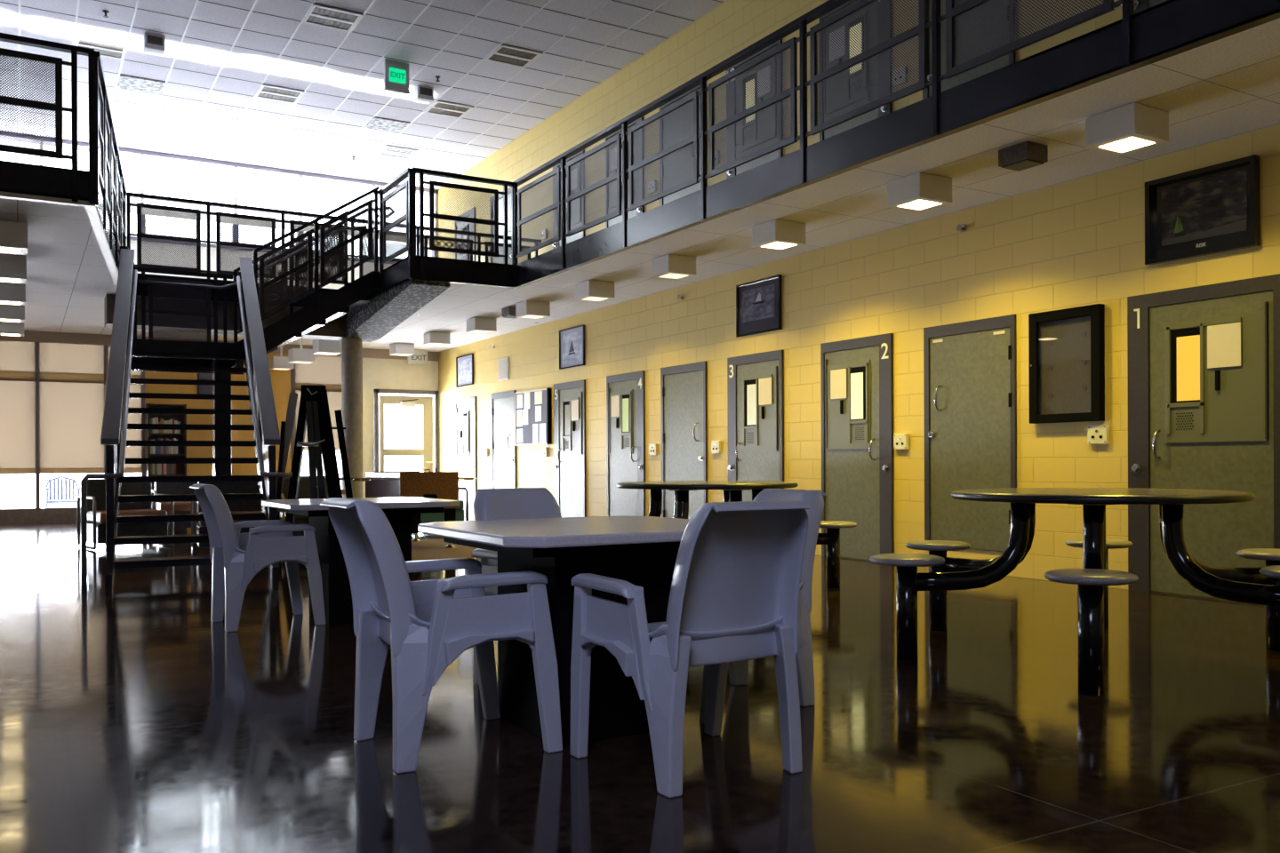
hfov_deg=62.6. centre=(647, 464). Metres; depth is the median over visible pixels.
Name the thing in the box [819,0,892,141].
door
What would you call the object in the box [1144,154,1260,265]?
framed picture
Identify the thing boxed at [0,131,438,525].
wall
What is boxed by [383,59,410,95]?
exit sign
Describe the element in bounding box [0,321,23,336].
box light
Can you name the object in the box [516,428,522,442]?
paper
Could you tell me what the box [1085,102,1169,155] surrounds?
box light
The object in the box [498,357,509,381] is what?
air vent
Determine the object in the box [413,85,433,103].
smoke detector
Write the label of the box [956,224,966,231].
sprinkler head
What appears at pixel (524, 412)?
paper
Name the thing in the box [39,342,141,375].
shade
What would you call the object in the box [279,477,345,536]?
lounge chair
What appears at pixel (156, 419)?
book
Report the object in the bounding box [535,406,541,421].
paper
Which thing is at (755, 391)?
door
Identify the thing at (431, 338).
box light
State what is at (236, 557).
armchair
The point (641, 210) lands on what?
door
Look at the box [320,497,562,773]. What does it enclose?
armchair
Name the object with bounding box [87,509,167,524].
seat cushion
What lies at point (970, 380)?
door
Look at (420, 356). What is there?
exit sign
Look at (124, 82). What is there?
ceiling vent
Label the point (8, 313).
box light
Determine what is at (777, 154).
door
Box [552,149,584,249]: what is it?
door
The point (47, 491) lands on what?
bench
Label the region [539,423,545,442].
paper
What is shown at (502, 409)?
door
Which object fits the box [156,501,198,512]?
seat cushion
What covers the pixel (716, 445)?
plate
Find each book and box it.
[149,418,152,433]
[150,440,152,454]
[150,464,152,474]
[152,418,154,433]
[152,440,155,454]
[153,417,158,433]
[154,464,157,474]
[157,438,160,454]
[159,464,161,474]
[160,418,163,433]
[160,439,163,454]
[163,420,167,433]
[163,464,166,474]
[165,439,168,454]
[166,464,168,474]
[168,440,171,454]
[168,464,171,474]
[172,438,175,454]
[173,464,175,474]
[174,420,177,433]
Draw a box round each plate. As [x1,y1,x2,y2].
[483,448,488,456]
[542,448,548,456]
[648,179,656,193]
[648,443,657,455]
[711,440,721,453]
[892,65,907,87]
[893,433,908,449]
[1088,424,1109,444]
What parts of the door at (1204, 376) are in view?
handle, vision plate, rail, slide pull, rail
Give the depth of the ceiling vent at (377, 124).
17.12 m
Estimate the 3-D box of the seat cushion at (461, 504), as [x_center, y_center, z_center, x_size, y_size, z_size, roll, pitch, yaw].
[-3.223,0.612,15.754,0.740,0.140,0.600,0,0,-42]
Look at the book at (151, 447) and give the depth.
18.29 m
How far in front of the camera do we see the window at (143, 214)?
19.25 m
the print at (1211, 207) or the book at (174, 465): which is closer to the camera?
the print at (1211, 207)
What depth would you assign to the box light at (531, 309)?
14.63 m
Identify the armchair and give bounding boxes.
[189,483,325,631]
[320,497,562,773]
[471,488,561,684]
[570,500,809,798]
[699,488,826,725]
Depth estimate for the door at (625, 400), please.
14.66 m
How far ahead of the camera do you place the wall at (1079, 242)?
10.35 m
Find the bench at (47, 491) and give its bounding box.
[43,476,80,507]
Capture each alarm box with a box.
[501,306,517,318]
[998,141,1047,171]
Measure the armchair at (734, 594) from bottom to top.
0.870 m
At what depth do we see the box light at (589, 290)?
13.04 m
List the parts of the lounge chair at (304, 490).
frame, backrest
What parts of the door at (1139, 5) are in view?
frame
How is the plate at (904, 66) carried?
attached to the wall at (1079, 242)
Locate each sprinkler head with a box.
[677,294,683,300]
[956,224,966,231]
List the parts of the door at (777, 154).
vision plate, rail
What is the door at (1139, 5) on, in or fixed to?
in the wall at (1079, 242)
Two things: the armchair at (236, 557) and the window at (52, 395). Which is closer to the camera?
the armchair at (236, 557)
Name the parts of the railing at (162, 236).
post, panel frame, post, panel frame, post, panel frame, rail, post, panel frame, post, panel frame, post, panel frame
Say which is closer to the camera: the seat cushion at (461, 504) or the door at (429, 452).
the seat cushion at (461, 504)
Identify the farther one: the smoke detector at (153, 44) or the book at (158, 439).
the book at (158, 439)
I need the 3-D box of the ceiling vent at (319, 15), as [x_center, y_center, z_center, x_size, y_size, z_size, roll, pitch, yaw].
[-3.900,-5.515,13.008,0.600,0.014,0.600,0,0,-31]
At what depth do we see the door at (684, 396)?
13.37 m
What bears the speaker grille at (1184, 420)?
attached to the door at (1204, 376)
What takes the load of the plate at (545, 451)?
attached to the wall at (1079, 242)
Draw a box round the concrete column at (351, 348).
[341,337,363,498]
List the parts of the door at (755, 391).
handle, vision plate, rail, slide pull, rail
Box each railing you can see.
[0,32,95,204]
[94,50,127,266]
[126,192,540,323]
[377,168,412,292]
[411,168,513,287]
[512,0,1133,287]
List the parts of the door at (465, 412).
rail, vision plate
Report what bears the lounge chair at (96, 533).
on the floor
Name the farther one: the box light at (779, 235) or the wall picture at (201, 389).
the wall picture at (201, 389)
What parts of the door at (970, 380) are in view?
handle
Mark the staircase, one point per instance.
(128, 353)
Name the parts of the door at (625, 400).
rail, slide pull, rail, vision plate, handle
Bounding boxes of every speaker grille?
[855,427,863,439]
[1176,412,1193,430]
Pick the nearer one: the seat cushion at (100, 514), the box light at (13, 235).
the box light at (13, 235)
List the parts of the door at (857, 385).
rail, slide pull, rail, vision plate, handle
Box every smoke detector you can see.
[143,32,165,55]
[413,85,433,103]
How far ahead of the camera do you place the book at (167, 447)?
18.42 m
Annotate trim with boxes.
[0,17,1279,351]
[0,160,88,200]
[0,192,118,287]
[95,172,119,269]
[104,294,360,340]
[136,273,335,307]
[372,256,415,298]
[412,255,514,287]
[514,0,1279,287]
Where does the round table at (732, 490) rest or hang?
on the floor
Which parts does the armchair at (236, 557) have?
backrest, leg, seat, leg, panel, armrest, panel, armrest, leg, leg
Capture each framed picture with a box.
[456,353,473,387]
[559,324,584,369]
[736,274,781,337]
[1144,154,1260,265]
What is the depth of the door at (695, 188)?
13.43 m
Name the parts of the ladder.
leg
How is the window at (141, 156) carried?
in the wall at (380, 370)
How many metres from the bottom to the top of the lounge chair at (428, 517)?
0.818 m
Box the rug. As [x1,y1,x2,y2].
[411,538,476,560]
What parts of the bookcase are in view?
shelf, shelf, shelf, shelf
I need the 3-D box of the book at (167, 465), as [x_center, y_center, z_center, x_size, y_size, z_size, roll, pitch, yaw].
[-8.447,0.065,18.496,0.042,0.232,0.180,0,0,-31]
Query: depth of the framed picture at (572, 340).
16.07 m
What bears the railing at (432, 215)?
on the trim at (436, 269)
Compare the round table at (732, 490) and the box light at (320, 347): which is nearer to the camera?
the round table at (732, 490)
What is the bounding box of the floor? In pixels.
[0,515,1279,852]
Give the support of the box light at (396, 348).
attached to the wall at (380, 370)
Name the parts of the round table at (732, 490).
arm, arm, arm, mounting plate, arm, arm, mounting plate, arm, stool post, stool seat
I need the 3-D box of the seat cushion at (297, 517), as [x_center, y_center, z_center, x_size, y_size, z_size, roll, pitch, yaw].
[-4.317,0.619,13.412,0.740,0.140,0.600,0,0,-39]
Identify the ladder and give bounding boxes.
[275,384,352,567]
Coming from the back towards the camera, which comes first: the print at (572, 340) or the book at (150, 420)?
the book at (150, 420)
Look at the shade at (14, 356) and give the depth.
17.54 m
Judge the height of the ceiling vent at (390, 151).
0.014 m
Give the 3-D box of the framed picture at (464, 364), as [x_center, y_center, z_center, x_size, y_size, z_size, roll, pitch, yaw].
[-3.460,-1.772,19.930,0.030,0.580,0.840,0,0,-31]
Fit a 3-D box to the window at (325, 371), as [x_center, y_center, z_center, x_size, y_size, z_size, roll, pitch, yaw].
[-6.261,-0.675,20.107,1.080,2.790,0.160,0,0,-31]
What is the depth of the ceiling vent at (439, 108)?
16.36 m
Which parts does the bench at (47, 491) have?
leg, seat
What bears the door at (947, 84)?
in the wall at (1079, 242)
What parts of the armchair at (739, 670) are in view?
leg, leg, backrest, leg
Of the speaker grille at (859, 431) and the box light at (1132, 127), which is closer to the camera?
the box light at (1132, 127)
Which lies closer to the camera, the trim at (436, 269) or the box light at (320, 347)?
the trim at (436, 269)
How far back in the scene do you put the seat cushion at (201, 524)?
11.90 m
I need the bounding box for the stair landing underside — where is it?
[344,280,450,342]
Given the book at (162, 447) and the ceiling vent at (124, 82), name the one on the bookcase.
the book at (162, 447)
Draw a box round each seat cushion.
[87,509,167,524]
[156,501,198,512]
[198,511,263,527]
[280,512,308,519]
[456,500,463,510]
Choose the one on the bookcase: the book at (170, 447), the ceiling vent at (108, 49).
the book at (170, 447)
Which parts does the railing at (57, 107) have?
panel frame, rail, post, post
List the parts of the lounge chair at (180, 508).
frame, backrest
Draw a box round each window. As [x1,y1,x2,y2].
[0,340,145,508]
[39,141,438,236]
[141,214,438,256]
[290,355,341,463]
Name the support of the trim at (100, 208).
attached to the wall at (380, 370)
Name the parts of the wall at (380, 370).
panel, head rail, sill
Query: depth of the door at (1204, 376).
7.49 m
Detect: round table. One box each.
[616,480,857,588]
[869,488,1279,695]
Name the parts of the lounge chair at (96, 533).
frame, backrest, frame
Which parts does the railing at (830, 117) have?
post, panel frame, post, panel frame, post, panel frame, rail, post, panel frame, post, panel frame, post, panel frame, post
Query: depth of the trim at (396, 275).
13.28 m
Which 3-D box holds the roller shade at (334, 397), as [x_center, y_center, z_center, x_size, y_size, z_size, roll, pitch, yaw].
[-6.243,-0.860,20.085,0.940,1.200,0.004,0,0,-31]
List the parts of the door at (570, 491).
vision plate, rail, rail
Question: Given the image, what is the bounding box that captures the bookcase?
[145,403,186,509]
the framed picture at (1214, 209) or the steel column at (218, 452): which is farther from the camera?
the steel column at (218, 452)
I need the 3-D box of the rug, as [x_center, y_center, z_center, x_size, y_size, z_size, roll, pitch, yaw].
[-2.283,0.978,11.915,2.300,0.008,3.600,0,0,-31]
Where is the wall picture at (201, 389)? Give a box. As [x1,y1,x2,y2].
[197,373,212,394]
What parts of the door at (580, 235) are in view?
vision plate, rail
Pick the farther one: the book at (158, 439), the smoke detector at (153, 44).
the book at (158, 439)
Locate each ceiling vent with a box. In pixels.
[74,34,127,60]
[116,74,166,95]
[254,83,304,103]
[301,3,363,32]
[363,117,410,133]
[375,144,418,159]
[424,100,473,119]
[483,44,542,68]
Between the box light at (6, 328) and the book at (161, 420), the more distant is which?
the book at (161, 420)
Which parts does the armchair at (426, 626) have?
backrest, leg, seat, leg, panel, armrest, leg, panel, armrest, leg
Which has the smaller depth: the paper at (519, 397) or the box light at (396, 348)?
the paper at (519, 397)
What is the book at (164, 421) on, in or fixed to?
on the bookcase
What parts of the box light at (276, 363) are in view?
stem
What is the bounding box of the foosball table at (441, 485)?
[339,468,478,548]
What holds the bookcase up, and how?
on the floor
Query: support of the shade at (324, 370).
attached to the window at (325, 371)
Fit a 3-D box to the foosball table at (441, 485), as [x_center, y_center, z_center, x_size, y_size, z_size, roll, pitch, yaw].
[-2.882,0.511,12.661,1.360,0.930,1.406,0,0,-31]
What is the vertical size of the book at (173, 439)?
0.275 m
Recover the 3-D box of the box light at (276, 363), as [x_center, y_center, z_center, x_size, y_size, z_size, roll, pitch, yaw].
[-6.733,-1.996,19.337,0.360,0.503,0.360,0,0,-31]
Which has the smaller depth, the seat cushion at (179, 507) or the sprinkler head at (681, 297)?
the sprinkler head at (681, 297)
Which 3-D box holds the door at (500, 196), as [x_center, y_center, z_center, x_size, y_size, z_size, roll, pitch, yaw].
[-2.546,-3.642,18.359,0.120,2.235,1.040,0,0,-31]
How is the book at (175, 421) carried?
on the bookcase
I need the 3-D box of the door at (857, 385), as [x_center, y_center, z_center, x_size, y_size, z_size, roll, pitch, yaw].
[2.093,-0.152,10.630,0.118,2.235,1.040,0,0,-31]
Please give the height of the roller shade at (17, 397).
1.520 m
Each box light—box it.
[0,220,27,255]
[0,255,26,284]
[0,281,25,305]
[0,304,24,322]
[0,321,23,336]
[269,345,293,370]
[288,338,314,363]
[312,339,341,355]
[389,343,414,356]
[423,331,450,346]
[466,317,496,333]
[515,300,550,319]
[576,280,614,302]
[651,254,696,279]
[752,219,806,250]
[887,172,952,212]
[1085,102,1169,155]
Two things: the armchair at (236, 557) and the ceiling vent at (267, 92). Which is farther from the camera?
the ceiling vent at (267, 92)
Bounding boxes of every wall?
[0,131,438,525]
[437,0,1279,602]
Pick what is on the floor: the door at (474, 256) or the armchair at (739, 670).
the armchair at (739, 670)
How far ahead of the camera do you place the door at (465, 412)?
19.85 m
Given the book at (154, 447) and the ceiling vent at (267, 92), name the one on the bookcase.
the book at (154, 447)
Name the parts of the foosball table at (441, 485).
rod handle, panel, panel, leg, rod, panel, leg, rod handle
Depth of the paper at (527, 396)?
17.44 m
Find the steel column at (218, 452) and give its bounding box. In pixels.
[212,359,231,475]
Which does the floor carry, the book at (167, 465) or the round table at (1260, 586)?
the round table at (1260, 586)
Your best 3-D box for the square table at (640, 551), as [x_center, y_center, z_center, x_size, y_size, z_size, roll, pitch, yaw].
[-0.227,0.606,4.011,1.050,0.752,1.050,0,0,-31]
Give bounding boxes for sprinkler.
[102,10,109,17]
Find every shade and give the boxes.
[0,340,34,371]
[0,380,35,468]
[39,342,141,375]
[39,381,141,468]
[295,355,341,384]
[295,391,341,450]
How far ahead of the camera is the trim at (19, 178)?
8.87 m
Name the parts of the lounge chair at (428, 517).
frame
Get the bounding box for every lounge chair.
[77,479,174,550]
[151,481,198,528]
[191,481,263,553]
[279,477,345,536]
[300,476,345,496]
[420,487,468,523]
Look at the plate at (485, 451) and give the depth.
18.99 m
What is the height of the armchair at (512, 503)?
0.870 m
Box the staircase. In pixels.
[80,186,394,587]
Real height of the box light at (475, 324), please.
0.198 m
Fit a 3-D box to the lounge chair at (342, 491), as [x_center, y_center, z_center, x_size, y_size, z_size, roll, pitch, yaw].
[-4.753,0.579,14.784,0.896,0.818,0.708,0,0,-42]
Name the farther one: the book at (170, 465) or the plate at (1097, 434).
the book at (170, 465)
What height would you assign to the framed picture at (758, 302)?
0.610 m
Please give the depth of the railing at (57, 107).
8.89 m
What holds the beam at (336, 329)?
on the concrete column at (351, 348)
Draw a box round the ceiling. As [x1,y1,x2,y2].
[0,0,725,190]
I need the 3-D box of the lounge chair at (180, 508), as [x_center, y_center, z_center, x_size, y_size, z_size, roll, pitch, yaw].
[-6.832,0.587,15.527,0.896,0.818,0.708,0,0,-31]
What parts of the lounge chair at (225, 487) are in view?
frame, backrest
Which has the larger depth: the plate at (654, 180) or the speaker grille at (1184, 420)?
the plate at (654, 180)
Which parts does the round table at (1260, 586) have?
stool seat, stool post, stool seat, stool post, arm, arm, mounting plate, stool post, stool seat, arm, stool seat, arm, stool post, arm, arm, stool seat, stool seat, stool post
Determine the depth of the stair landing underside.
14.14 m
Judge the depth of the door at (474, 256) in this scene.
19.78 m
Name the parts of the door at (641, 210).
vision plate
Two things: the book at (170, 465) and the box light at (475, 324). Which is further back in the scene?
the book at (170, 465)
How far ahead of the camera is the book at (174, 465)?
18.48 m
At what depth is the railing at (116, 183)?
10.65 m
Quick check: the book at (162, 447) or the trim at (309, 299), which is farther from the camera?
the book at (162, 447)
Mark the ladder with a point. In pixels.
(314, 415)
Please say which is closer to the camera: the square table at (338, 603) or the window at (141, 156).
the square table at (338, 603)
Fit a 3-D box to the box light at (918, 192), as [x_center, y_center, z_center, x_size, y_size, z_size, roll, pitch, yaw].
[2.178,-2.174,8.423,0.360,0.198,0.360,0,0,-31]
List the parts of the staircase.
handrail, guard post, cap rail, guard post, guard post, guard post, guard post, guard post, handrail, cap rail, guard post, handrail, guard post, handrail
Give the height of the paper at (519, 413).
0.280 m
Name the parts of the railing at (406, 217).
post, rail, panel frame, post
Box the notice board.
[514,387,551,446]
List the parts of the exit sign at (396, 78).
green panel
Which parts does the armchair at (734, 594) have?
leg, armrest, panel, leg, seat, leg, backrest, leg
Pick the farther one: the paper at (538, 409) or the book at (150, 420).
the book at (150, 420)
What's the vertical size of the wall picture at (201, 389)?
0.460 m
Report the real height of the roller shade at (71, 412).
1.520 m
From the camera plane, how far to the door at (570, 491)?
16.14 m
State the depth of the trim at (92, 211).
9.40 m
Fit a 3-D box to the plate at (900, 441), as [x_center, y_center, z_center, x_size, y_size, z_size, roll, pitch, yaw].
[2.429,-0.216,10.079,0.042,0.150,0.170,0,0,-31]
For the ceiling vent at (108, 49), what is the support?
attached to the ceiling
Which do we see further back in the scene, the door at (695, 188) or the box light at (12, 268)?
the door at (695, 188)
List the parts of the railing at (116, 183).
post, panel frame, post, panel frame, post, rail, panel frame, post, panel frame, post, panel frame, post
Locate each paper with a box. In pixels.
[516,393,522,408]
[516,409,522,426]
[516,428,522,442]
[522,408,527,424]
[524,392,530,409]
[532,424,537,443]
[534,391,542,404]
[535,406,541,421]
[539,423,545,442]
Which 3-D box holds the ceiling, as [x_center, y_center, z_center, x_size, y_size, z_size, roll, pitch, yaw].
[-3.812,-5.566,7.579,13.280,0.100,23.910,0,0,-31]
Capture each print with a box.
[458,358,471,383]
[561,330,582,364]
[742,284,774,322]
[1161,169,1247,246]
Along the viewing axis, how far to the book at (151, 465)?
18.29 m
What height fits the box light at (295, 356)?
0.513 m
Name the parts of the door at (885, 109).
rail, vision plate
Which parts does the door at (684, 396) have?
handle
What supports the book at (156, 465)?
on the bookcase
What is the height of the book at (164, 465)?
0.247 m
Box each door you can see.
[373,388,439,471]
[454,207,475,261]
[455,396,476,517]
[489,186,511,263]
[490,390,516,488]
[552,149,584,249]
[553,379,586,518]
[605,116,644,228]
[606,370,645,516]
[659,84,700,206]
[660,361,707,519]
[726,39,783,179]
[727,349,783,502]
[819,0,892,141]
[820,333,894,559]
[922,0,1015,99]
[923,314,1016,551]
[1127,273,1279,599]
[1133,0,1167,14]
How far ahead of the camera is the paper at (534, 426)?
17.20 m
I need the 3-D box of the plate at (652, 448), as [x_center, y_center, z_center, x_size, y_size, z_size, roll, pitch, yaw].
[0.076,-0.195,14.015,0.042,0.150,0.170,0,0,-31]
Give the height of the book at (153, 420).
0.264 m
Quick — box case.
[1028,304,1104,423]
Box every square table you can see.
[261,496,459,624]
[417,515,689,745]
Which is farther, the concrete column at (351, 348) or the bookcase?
the bookcase
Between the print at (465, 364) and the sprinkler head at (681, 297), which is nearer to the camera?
the sprinkler head at (681, 297)
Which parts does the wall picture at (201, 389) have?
frame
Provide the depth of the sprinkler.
12.79 m
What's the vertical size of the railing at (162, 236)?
1.330 m
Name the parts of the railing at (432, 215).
post, post, rail, panel frame, post, post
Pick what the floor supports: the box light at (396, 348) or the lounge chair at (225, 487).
the lounge chair at (225, 487)
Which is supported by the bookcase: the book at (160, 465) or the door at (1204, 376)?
the book at (160, 465)
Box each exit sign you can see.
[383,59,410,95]
[407,349,427,364]
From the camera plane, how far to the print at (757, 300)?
12.02 m
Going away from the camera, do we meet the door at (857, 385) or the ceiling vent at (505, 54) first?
the door at (857, 385)
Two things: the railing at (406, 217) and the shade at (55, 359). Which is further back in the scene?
the shade at (55, 359)
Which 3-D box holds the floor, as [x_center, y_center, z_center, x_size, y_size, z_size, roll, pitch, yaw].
[-3.784,1.069,7.587,13.280,0.150,23.910,0,0,-31]
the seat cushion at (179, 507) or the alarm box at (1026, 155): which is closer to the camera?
the alarm box at (1026, 155)
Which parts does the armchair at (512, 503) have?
leg, armrest, panel, backrest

